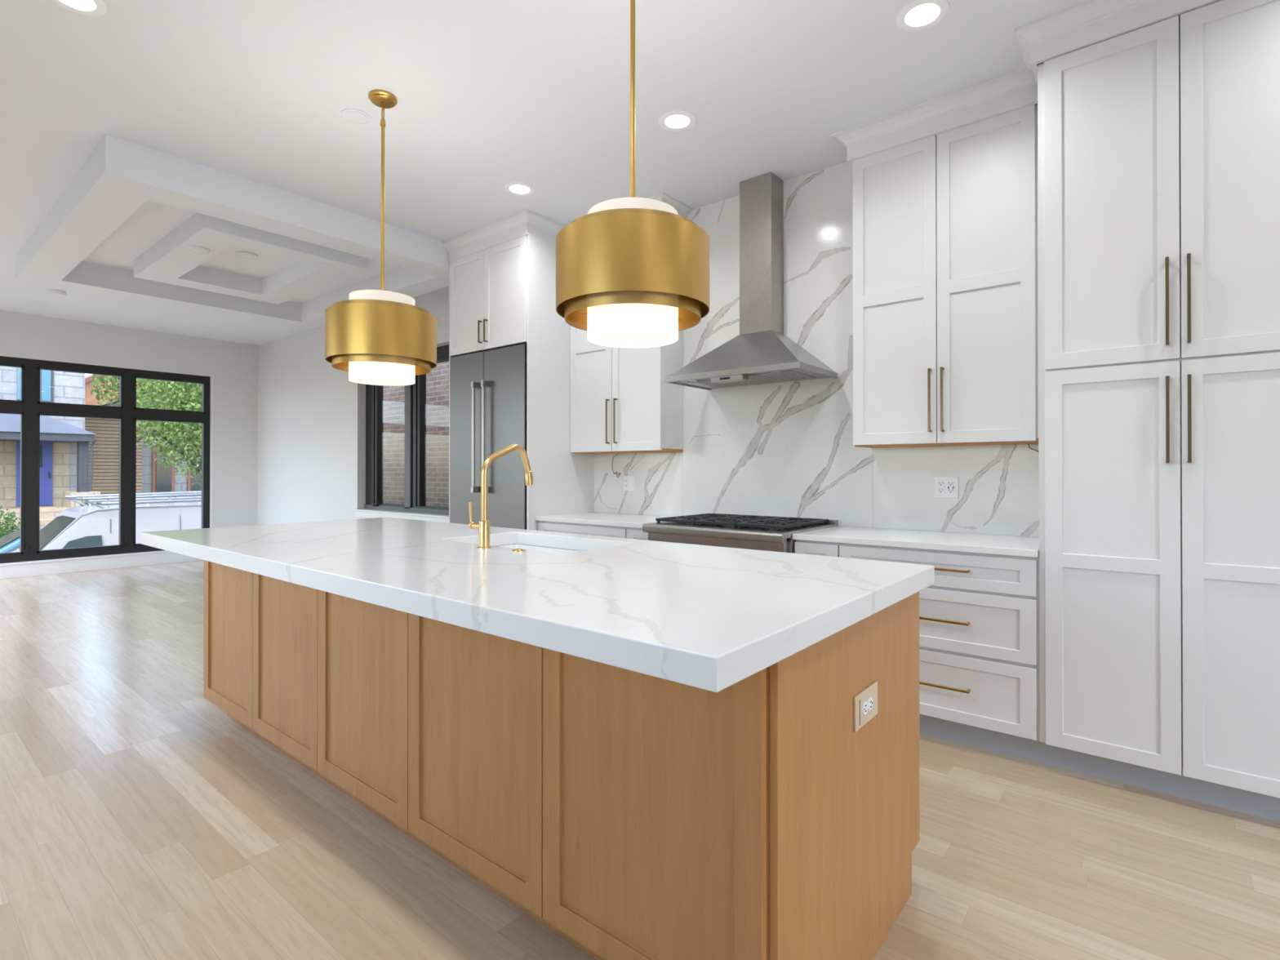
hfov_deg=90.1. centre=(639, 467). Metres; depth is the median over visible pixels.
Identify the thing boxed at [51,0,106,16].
recessed light
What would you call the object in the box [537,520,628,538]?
base cabinet
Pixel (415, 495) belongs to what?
window
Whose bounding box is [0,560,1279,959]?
floor
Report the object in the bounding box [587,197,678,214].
diffuser
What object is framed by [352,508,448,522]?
trim
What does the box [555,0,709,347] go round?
pendant lamp
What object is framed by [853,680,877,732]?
island outlet
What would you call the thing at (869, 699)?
receptacle
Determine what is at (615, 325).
diffuser
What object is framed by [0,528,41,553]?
car
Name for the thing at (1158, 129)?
pantry cabinet
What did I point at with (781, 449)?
backsplash
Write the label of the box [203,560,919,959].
kitchen island
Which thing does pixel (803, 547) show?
base cabinet
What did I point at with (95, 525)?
van
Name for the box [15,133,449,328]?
trim
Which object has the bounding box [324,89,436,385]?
pendant lamp
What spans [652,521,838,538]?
cooktop
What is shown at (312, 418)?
wall
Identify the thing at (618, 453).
loose wire
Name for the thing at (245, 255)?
recessed light
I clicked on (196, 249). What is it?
recessed light
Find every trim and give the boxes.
[0,354,213,528]
[0,550,201,579]
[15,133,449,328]
[133,212,367,304]
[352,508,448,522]
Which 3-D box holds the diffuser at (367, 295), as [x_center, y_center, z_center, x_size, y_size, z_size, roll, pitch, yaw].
[-1.273,-0.787,3.159,0.304,0.100,0.304,0,0,39]
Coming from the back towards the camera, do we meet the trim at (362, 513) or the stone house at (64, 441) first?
the stone house at (64, 441)
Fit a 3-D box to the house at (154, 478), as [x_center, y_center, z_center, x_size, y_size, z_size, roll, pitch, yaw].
[-19.798,-0.892,30.941,7.400,8.250,8.950,0,0,39]
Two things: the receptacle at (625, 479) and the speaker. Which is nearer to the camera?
the speaker
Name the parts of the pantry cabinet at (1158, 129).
door, door, crown molding, handle, handle, handle, handle, door, door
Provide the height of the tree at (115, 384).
8.103 m
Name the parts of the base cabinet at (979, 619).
drawer, handle, handle, handle, drawer, drawer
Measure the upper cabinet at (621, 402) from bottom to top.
1.716 m
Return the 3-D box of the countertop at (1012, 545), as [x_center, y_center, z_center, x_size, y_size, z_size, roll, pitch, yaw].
[1.425,0.362,3.250,1.104,0.030,0.622,0,0,39]
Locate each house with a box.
[0,365,100,533]
[84,374,142,405]
[84,417,142,493]
[99,387,201,493]
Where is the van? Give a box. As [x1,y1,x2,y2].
[10,490,201,552]
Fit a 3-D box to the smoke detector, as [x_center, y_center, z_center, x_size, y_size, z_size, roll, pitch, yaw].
[-6.006,-1.801,6.577,0.150,0.037,0.150,0,0,39]
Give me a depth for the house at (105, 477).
23.78 m
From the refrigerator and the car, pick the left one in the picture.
the car
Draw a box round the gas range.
[642,513,838,553]
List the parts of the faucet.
lever, spout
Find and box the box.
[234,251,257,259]
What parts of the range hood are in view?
control panel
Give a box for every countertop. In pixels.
[140,517,934,692]
[534,511,668,528]
[792,525,1039,557]
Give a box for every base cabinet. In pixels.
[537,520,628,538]
[626,527,648,540]
[795,539,839,557]
[839,542,1041,763]
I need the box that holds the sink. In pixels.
[497,543,578,553]
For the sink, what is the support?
in the island countertop at (706, 617)
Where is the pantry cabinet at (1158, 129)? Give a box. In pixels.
[1014,0,1279,822]
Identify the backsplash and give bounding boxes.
[594,103,1039,537]
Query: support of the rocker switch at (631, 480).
attached to the wall outlet at (628, 481)
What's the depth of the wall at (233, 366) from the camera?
8.99 m
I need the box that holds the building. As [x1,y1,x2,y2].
[382,361,448,506]
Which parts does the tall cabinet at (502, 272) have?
panel, door, handle, handle, crown molding, door, panel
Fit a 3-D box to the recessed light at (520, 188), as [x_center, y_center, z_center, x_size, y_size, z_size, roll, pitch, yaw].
[-0.789,-1.826,4.187,0.196,0.008,0.196,0,0,39]
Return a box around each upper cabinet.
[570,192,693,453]
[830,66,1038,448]
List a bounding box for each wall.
[0,310,257,528]
[257,286,448,524]
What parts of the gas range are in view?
control panel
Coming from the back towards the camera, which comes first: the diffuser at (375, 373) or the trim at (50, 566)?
the trim at (50, 566)
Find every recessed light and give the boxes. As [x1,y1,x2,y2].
[26,300,48,305]
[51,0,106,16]
[187,245,209,253]
[504,182,534,195]
[658,110,695,131]
[896,0,949,31]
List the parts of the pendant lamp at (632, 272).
rod, lamp shade, lamp shade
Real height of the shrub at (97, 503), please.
2.045 m
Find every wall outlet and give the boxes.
[623,475,635,490]
[934,476,958,498]
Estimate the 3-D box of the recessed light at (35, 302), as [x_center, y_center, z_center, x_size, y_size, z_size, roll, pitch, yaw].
[-6.628,-1.814,7.027,0.180,0.008,0.180,0,0,39]
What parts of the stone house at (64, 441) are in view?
pane, door, door glass, pane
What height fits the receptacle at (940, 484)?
0.068 m
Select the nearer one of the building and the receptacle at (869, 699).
the receptacle at (869, 699)
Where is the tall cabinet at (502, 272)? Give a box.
[442,208,594,530]
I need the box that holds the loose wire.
[612,453,620,477]
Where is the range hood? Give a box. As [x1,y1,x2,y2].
[664,171,837,390]
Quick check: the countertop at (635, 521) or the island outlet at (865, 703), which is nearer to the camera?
the island outlet at (865, 703)
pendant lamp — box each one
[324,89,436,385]
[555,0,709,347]
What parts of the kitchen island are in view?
door, door, door, door, door, panel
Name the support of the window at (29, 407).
in the wall at (233, 366)
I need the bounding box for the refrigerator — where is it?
[449,343,526,529]
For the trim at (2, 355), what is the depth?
8.99 m
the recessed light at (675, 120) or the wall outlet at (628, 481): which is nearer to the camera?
the recessed light at (675, 120)
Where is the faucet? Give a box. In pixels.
[467,444,533,548]
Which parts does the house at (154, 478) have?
pane, pane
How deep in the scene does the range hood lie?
3.98 m
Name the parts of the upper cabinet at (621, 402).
door, handle, handle, panel, door, crown molding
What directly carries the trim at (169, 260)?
attached to the ceiling
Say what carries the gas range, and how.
on the floor
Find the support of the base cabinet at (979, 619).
on the floor
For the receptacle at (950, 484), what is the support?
attached to the wall outlet at (944, 486)
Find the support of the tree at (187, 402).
on the street
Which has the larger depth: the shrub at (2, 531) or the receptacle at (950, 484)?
the shrub at (2, 531)
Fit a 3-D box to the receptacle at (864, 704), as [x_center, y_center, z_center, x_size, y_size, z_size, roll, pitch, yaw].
[0.555,0.592,1.572,0.003,0.033,0.033,0,0,39]
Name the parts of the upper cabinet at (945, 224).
door, handle, crown molding, handle, panel, door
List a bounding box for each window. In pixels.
[0,355,209,563]
[364,344,448,515]
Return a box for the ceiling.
[0,0,1180,345]
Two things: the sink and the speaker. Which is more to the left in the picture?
the speaker
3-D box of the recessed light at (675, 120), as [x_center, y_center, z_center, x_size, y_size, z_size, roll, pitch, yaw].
[0.197,-1.829,3.374,0.196,0.008,0.196,0,0,39]
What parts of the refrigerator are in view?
door, handle, handle, door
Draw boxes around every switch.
[511,548,524,551]
[629,478,633,487]
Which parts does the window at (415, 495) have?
crank handle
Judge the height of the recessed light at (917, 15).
0.008 m
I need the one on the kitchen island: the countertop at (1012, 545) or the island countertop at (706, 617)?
the island countertop at (706, 617)
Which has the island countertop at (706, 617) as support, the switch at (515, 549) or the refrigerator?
the switch at (515, 549)
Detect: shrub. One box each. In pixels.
[0,505,20,537]
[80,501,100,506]
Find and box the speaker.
[340,108,372,124]
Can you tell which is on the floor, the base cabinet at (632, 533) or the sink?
the base cabinet at (632, 533)
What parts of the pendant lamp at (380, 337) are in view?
lamp shade, lamp shade, rod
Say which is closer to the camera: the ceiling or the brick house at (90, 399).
the ceiling
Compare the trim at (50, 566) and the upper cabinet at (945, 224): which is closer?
the upper cabinet at (945, 224)
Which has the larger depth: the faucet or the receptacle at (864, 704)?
the faucet
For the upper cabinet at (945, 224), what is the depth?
3.21 m
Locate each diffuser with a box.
[348,289,415,306]
[348,361,415,385]
[586,303,678,347]
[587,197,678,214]
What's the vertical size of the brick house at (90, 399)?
9.290 m
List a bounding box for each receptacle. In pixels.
[624,478,627,487]
[862,701,867,715]
[867,697,872,711]
[937,480,944,493]
[946,480,954,493]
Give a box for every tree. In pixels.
[90,374,199,453]
[136,377,201,490]
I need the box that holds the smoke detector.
[46,288,66,296]
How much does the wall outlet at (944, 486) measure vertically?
0.116 m

